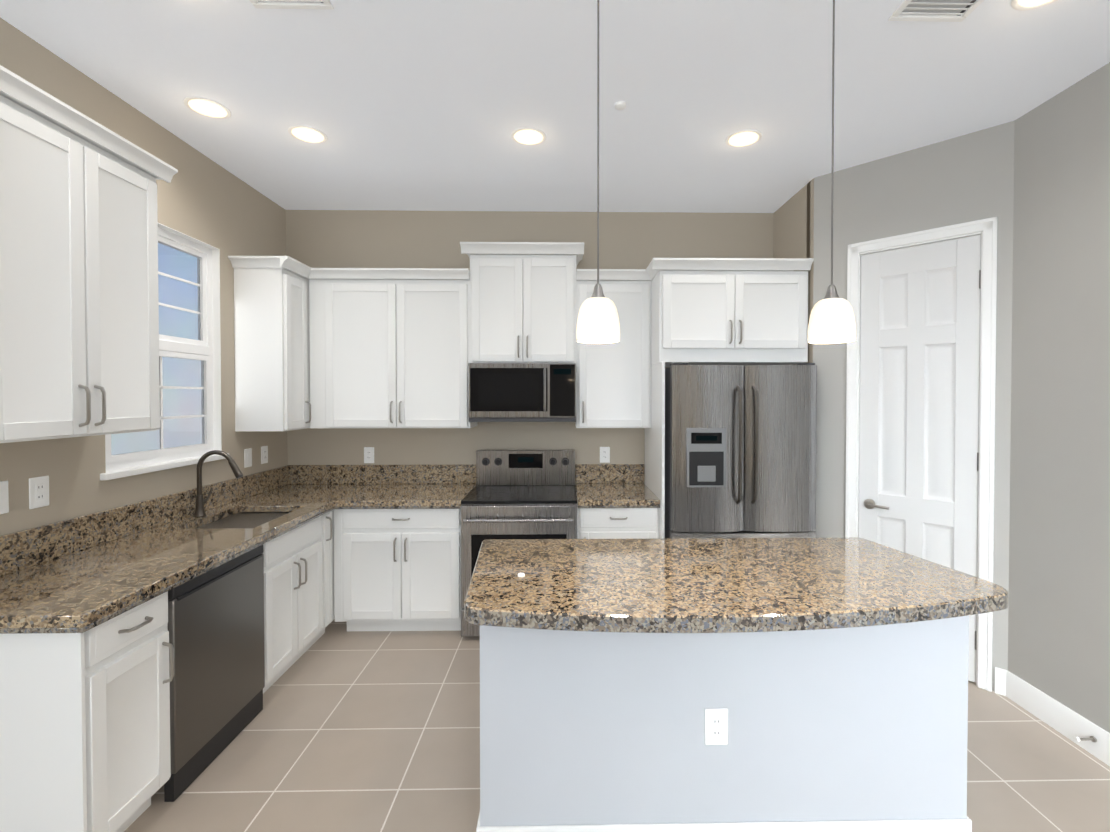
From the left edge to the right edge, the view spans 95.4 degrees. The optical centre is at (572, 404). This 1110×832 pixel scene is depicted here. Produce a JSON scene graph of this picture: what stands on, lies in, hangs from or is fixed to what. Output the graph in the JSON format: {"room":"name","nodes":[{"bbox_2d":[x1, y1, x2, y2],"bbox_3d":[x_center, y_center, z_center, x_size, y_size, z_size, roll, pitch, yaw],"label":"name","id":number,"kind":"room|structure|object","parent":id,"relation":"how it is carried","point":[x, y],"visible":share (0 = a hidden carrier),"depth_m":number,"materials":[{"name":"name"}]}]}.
{"room":"kitchen","nodes":[
{"label":"kitchen","id":0,"kind":"room"},
{"bbox_2d":[0,18,1109,732],"bbox_3d":[0.100,0.063,0.537,4.770,3.050,7.140,0,1,-1],"label":"wall","id":1,"kind":"structure","parent":0,"point":[1036,182],"depth_m":2.70,"materials":[{"name":"paint"}]},
{"bbox_2d":[0,480,8,513],"bbox_3d":[-2.185,0.358,1.919,0.010,0.126,0.080,0,1,-1],"label":"light switch","id":2,"kind":"object","parent":1,"relation":"attached to","point":[4,501],"visible":1,"depth_m":1.94,"materials":[{"name":"white plastic"}]},
{"bbox_2d":[29,476,48,508],"bbox_3d":[-2.189,0.361,2.074,0.008,0.126,0.080,0,1,-1],"label":"electrical outlet","id":3,"kind":"object","parent":1,"relation":"attached to","point":[38,492],"visible":1,"depth_m":2.07,"materials":[{"name":"white plastic"}]},
{"bbox_2d":[0,65,177,442],"bbox_3d":[-2.001,-0.477,1.925,0.375,1.200,0.820,0,1,-1],"label":"upper cabinet","id":4,"kind":"object","parent":1,"relation":"attached to","point":[79,327],"visible":1,"depth_m":1.88,"materials":[{"name":"white wood"}]},
{"bbox_2d":[100,223,228,480],"bbox_3d":[-2.239,-0.311,2.774,0.125,1.319,0.870,0,1,-1],"label":"window","id":5,"kind":"structure","parent":1,"relation":"in","point":[186,429],"depth_m":2.94,"materials":[{"name":"white glass"}]},
{"bbox_2d":[244,448,251,467],"bbox_3d":[-2.213,0.365,3.449,0.010,0.126,0.080,0,1,-1],"label":"light switch","id":6,"kind":"object","parent":1,"relation":"attached to","point":[247,457],"visible":1,"depth_m":3.44,"materials":[{"name":"white plastic"}]},
{"bbox_2d":[261,446,267,463],"bbox_3d":[-2.217,0.363,3.639,0.008,0.126,0.080,0,1,-1],"label":"electrical outlet","id":7,"kind":"object","parent":1,"relation":"attached to","point":[264,454],"visible":1,"depth_m":3.63,"materials":[{"name":"white plastic"}]},
{"bbox_2d":[364,447,373,462],"bbox_3d":[-1.593,0.398,3.957,0.080,0.126,0.008,0,1,-1],"label":"electrical outlet","id":8,"kind":"object","parent":1,"relation":"attached to","point":[368,454],"visible":1,"depth_m":3.96,"materials":[{"name":"white plastic"}]},
{"bbox_2d":[228,242,813,430],"bbox_3d":[-0.321,-0.487,3.627,3.798,1.320,0.685,0,1,-1],"label":"upper cabinet","id":9,"kind":"object","parent":1,"relation":"attached to","point":[358,347],"visible":1,"depth_m":3.62,"materials":[{"name":"white wood"}]},
{"bbox_2d":[468,363,575,421],"bbox_3d":[-0.356,-0.087,3.746,0.759,0.416,0.451,0,1,-1],"label":"microwave","id":10,"kind":"object","parent":9,"relation":"attached to","point":[522,392],"visible":1,"depth_m":3.56,"materials":[{"name":"silver metal"}]},
{"bbox_2d":[600,447,609,462],"bbox_3d":[0.257,0.397,3.991,0.080,0.126,0.008,0,1,-1],"label":"electrical outlet","id":11,"kind":"object","parent":1,"relation":"attached to","point":[604,454],"visible":1,"depth_m":3.99,"materials":[{"name":"white plastic"}]},
{"bbox_2d":[995,667,1109,765],"bbox_3d":[2.362,1.530,-0.059,0.030,0.135,5.590,0,1,-1],"label":"baseboard","id":12,"kind":"structure","parent":1,"relation":"attached to","point":[1065,721],"depth_m":2.40,"materials":[{"name":"white wood"}]},
{"bbox_2d":[1074,736,1096,741],"bbox_3d":[2.280,1.488,2.244,0.082,0.024,0.024,0,1,-1],"label":"door stop","id":13,"kind":"object","parent":12,"relation":"attached to","point":[1091,738],"visible":1,"depth_m":2.24,"materials":[{"name":"silver metal"}]},
{"bbox_2d":[0,0,1109,212],"bbox_3d":[0.740,-1.512,0.525,6.050,0.100,7.140,0,1,-1],"label":"ceiling","id":14,"kind":"structure","parent":0,"point":[417,105],"depth_m":2.36,"materials":[{"name":"paint"}]},
{"bbox_2d":[183,96,230,118],"bbox_3d":[-1.832,-1.488,2.539,0.196,0.007,0.196,0,1,-1],"label":"recessed light","id":15,"kind":"object","parent":14,"relation":"in","point":[207,107],"visible":1,"depth_m":2.53,"materials":[{"name":"white plastic"}]},
{"bbox_2d":[249,0,333,9],"bbox_3d":[-1.031,-1.474,1.796,0.290,0.012,0.170,0,1,-1],"label":"ceiling vent","id":16,"kind":"object","parent":14,"relation":"in","point":[294,4],"visible":1,"depth_m":1.86,"materials":[{"name":"white plastic"}]},
{"bbox_2d":[288,125,327,143],"bbox_3d":[-1.464,-1.491,2.796,0.196,0.007,0.196,0,1,-1],"label":"recessed light","id":17,"kind":"object","parent":14,"relation":"in","point":[307,134],"visible":1,"depth_m":2.79,"materials":[{"name":"white plastic"}]},
{"bbox_2d":[511,127,545,145],"bbox_3d":[-0.244,-1.492,2.818,0.196,0.007,0.196,0,1,-1],"label":"recessed light","id":18,"kind":"object","parent":14,"relation":"in","point":[527,136],"visible":1,"depth_m":2.81,"materials":[{"name":"white plastic"}]},
{"bbox_2d":[576,0,619,342],"bbox_3d":[0.085,-0.843,1.649,0.143,1.269,0.143,0,1,-1],"label":"pendant light","id":19,"kind":"object","parent":14,"relation":"hanging from","point":[598,320],"visible":1,"depth_m":1.61,"materials":[{"name":"white glass"}]},
{"bbox_2d":[614,101,625,110],"bbox_3d":[0.239,-1.480,2.507,0.060,0.020,0.060,0,1,-1],"label":"smoke detector","id":20,"kind":"object","parent":14,"relation":"attached to","point":[619,105],"visible":0.94,"depth_m":2.49,"materials":[{"name":"white plastic"}]},
{"bbox_2d":[725,129,761,147],"bbox_3d":[0.963,-1.492,2.841,0.196,0.007,0.196,0,1,-1],"label":"recessed light","id":21,"kind":"object","parent":14,"relation":"in","point":[743,138],"visible":1,"depth_m":2.83,"materials":[{"name":"white plastic"}]},
{"bbox_2d":[808,0,855,343],"bbox_3d":[0.858,-0.843,1.663,0.143,1.269,0.143,0,1,-1],"label":"pendant light","id":22,"kind":"object","parent":14,"relation":"hanging from","point":[832,319],"visible":1,"depth_m":1.63,"materials":[{"name":"white glass"}]},
{"bbox_2d":[888,0,984,21],"bbox_3d":[1.357,-1.475,1.858,0.290,0.012,0.170,0,1,-1],"label":"ceiling vent","id":23,"kind":"object","parent":14,"relation":"in","point":[937,10],"visible":1,"depth_m":1.90,"materials":[{"name":"white plastic"}]},
{"bbox_2d":[1011,0,1057,10],"bbox_3d":[1.691,-1.477,1.798,0.196,0.007,0.196,0,1,-1],"label":"recessed light","id":24,"kind":"object","parent":14,"relation":"in","point":[1023,5],"visible":1,"depth_m":1.86,"materials":[{"name":"white plastic"}]},
{"bbox_2d":[124,619,1109,831],"bbox_3d":[0.740,1.638,0.572,6.050,0.100,7.140,0,1,-1],"label":"floor","id":25,"kind":"structure","parent":0,"point":[344,730],"depth_m":2.22,"materials":[{"name":"tile"}]},
{"bbox_2d":[0,591,173,831],"bbox_3d":[-1.870,1.132,1.781,0.632,0.876,0.373,0,1,-1],"label":"base cabinet","id":26,"kind":"object","parent":25,"relation":"on","point":[84,731],"depth_m":1.63,"materials":[{"name":"white wood"}]},
{"bbox_2d":[164,545,264,801],"bbox_3d":[-1.862,1.129,2.269,0.606,0.868,0.597,0,1,-1],"label":"dishwasher","id":27,"kind":"object","parent":25,"relation":"on","point":[216,632],"visible":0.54,"depth_m":2.20,"materials":[{"name":"grey metal"}]},
{"bbox_2d":[262,538,279,693],"bbox_3d":[-1.879,1.125,2.269,0.632,0.876,0.751,0,1,-1],"label":"base cabinet","id":28,"kind":"object","parent":25,"relation":"on","point":[271,643],"depth_m":2.63,"materials":[{"name":"white wood"}]},
{"bbox_2d":[276,510,334,676],"bbox_3d":[-1.892,1.115,2.976,0.632,0.876,0.812,0,1,-1],"label":"base cabinet","id":29,"kind":"object","parent":25,"relation":"on","point":[305,553],"depth_m":2.98,"materials":[{"name":"white wood"}]},
{"bbox_2d":[0,465,359,633],"bbox_3d":[-1.874,0.593,2.760,0.660,0.206,2.393,0,1,-1],"label":"countertop","id":30,"kind":"structure","parent":29,"relation":"on","point":[82,574],"depth_m":2.17,"materials":[{"name":"brown stone"}]},
{"bbox_2d":[193,450,242,516],"bbox_3d":[-2.016,0.448,2.901,0.274,0.377,0.110,0,1,-1],"label":"faucet","id":31,"kind":"object","parent":30,"relation":"on","point":[200,501],"visible":1,"depth_m":2.86,"materials":[{"name":"silver metal"}]},
{"bbox_2d":[194,512,289,528],"bbox_3d":[-1.868,0.810,2.884,0.464,0.260,0.590,0,1,-1],"label":"undermount sink","id":32,"kind":"object","parent":30,"relation":"in","point":[246,520],"visible":0.02,"depth_m":2.95,"materials":[{"name":"silver metal"}]},
{"bbox_2d":[256,465,347,475],"bbox_3d":[-1.875,0.572,3.615,0.390,0.190,0.683,0,1,-1],"label":"backsplash","id":33,"kind":"structure","parent":29,"relation":"on","point":[292,470],"depth_m":3.93,"materials":[{"name":"brown stone"}]},
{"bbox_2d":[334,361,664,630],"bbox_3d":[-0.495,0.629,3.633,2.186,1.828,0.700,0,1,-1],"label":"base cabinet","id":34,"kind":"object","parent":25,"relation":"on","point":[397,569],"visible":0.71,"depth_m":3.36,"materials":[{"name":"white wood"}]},
{"bbox_2d":[336,464,476,508],"bbox_3d":[-1.149,0.580,3.629,0.821,0.206,0.683,0,1,-1],"label":"countertop","id":35,"kind":"structure","parent":34,"relation":"on","point":[431,486],"depth_m":3.84,"materials":[{"name":"brown stone"}]},
{"bbox_2d":[575,464,659,507],"bbox_3d":[0.303,0.579,3.669,0.546,0.206,0.657,0,1,-1],"label":"countertop","id":36,"kind":"structure","parent":34,"relation":"on","point":[597,485],"depth_m":3.80,"materials":[{"name":"brown stone"}]},
{"bbox_2d":[461,450,576,636],"bbox_3d":[-0.353,0.951,3.597,0.763,1.185,0.727,0,1,-1],"label":"range","id":37,"kind":"object","parent":25,"relation":"on","point":[521,494],"visible":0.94,"depth_m":3.32,"materials":[{"name":"silver metal"}]},
{"bbox_2d":[476,616,971,831],"bbox_3d":[0.525,1.128,2.092,1.719,0.875,0.718,0,1,-1],"label":"kitchen island","id":38,"kind":"object","parent":25,"relation":"on","point":[860,729],"visible":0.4,"depth_m":1.74,"materials":[{"name":"paint"}]},
{"bbox_2d":[705,708,727,744],"bbox_3d":[0.497,1.111,1.739,0.080,0.126,0.008,0,1,-1],"label":"outlet","id":39,"kind":"object","parent":38,"relation":"attached to","point":[716,726],"visible":1,"depth_m":1.74,"materials":[{"name":"white plastic"}]},
{"bbox_2d":[464,538,1007,632],"bbox_3d":[0.562,0.675,2.002,1.963,0.064,0.865,0,1,-1],"label":"island countertop","id":40,"kind":"structure","parent":38,"relation":"on","point":[708,585],"depth_m":1.81,"materials":[{"name":"brown stone"}]},
{"bbox_2d":[665,363,816,537],"bbox_3d":[1.100,0.636,3.570,0.936,1.816,0.816,0,1,-1],"label":"refrigerator","id":41,"kind":"object","parent":25,"relation":"on","point":[740,449],"visible":0.69,"depth_m":3.22,"materials":[{"name":"grey metal"}]},
{"bbox_3d":[2.678,0.021,3.420,1.910,3.050,1.470,0,1,-1],"label":"wall","id":42,"kind":"structure","parent":0,"visible":0},
{"bbox_2d":[859,235,980,681],"bbox_3d":[2.035,0.304,2.990,0.438,2.473,0.447,0,1,-1],"label":"pantry door","id":43,"kind":"structure","parent":42,"relation":"in","point":[919,396],"depth_m":2.95,"materials":[{"name":"white wood"}]},
{"bbox_2d":[845,217,997,691],"bbox_3d":[2.053,0.272,3.014,0.727,2.559,0.145,1,1,44],"label":"door frame","id":44,"kind":"structure","parent":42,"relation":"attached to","point":[986,229],"depth_m":2.76,"materials":[{"name":"white wood"}]}
]}

